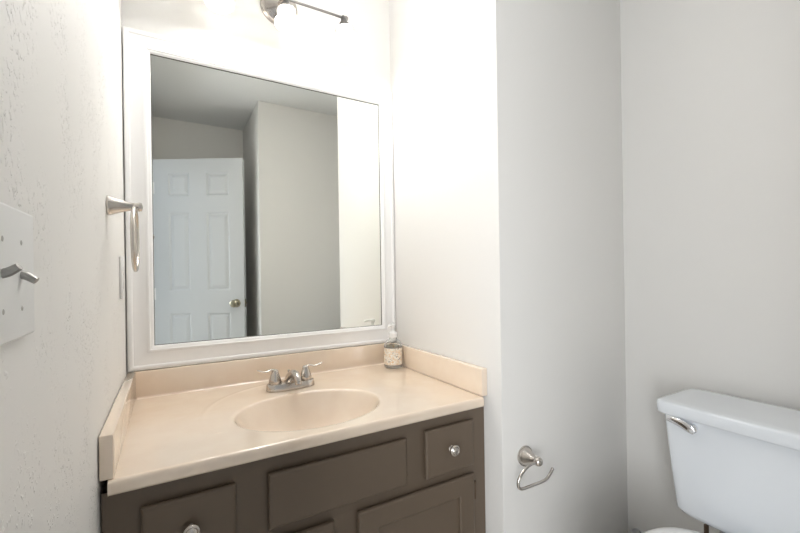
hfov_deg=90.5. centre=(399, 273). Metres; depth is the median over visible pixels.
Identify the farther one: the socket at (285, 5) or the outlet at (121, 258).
the socket at (285, 5)
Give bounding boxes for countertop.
[98,342,486,496]
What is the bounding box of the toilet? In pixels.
[643,388,799,532]
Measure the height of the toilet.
0.778 m
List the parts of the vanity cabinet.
drawer, knob, door, false drawer, door, drawer, knob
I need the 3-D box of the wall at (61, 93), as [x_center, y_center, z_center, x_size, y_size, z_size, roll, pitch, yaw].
[-0.340,-0.067,0.225,0.120,2.445,2.470,-1,0,-30]
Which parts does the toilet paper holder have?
post, arm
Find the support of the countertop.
on the vanity cabinet
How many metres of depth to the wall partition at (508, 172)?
1.32 m
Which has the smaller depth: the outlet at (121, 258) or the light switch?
the light switch
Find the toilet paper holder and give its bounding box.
[517,445,553,490]
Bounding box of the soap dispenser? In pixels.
[384,323,402,368]
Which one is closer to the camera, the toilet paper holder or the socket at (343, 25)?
the toilet paper holder
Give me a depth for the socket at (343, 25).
1.47 m
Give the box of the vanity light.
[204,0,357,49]
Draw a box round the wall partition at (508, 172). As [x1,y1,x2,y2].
[389,0,627,532]
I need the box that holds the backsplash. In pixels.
[134,342,391,398]
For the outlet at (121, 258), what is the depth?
1.09 m
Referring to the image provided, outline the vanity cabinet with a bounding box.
[101,407,485,532]
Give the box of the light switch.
[0,202,38,345]
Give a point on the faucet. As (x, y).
(293, 380)
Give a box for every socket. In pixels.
[276,0,296,14]
[335,15,353,32]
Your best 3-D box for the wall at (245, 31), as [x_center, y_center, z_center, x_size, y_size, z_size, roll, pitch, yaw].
[-0.469,-0.065,1.521,0.958,2.445,0.100,-1,0,-30]
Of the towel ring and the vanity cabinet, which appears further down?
the vanity cabinet
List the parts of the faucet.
lever, handle, spout, handle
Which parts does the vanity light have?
lamp shade, bulb, bulb, lamp shade, bulb, lamp shade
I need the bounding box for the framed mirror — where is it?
[123,26,395,371]
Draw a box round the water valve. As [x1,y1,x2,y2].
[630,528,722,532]
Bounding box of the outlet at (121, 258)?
[119,256,124,298]
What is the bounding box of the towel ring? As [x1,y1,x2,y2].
[106,195,142,271]
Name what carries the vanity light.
attached to the wall at (245, 31)
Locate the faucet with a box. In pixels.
[257,362,321,392]
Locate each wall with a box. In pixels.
[0,0,126,532]
[121,0,392,372]
[620,0,799,532]
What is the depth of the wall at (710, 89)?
1.26 m

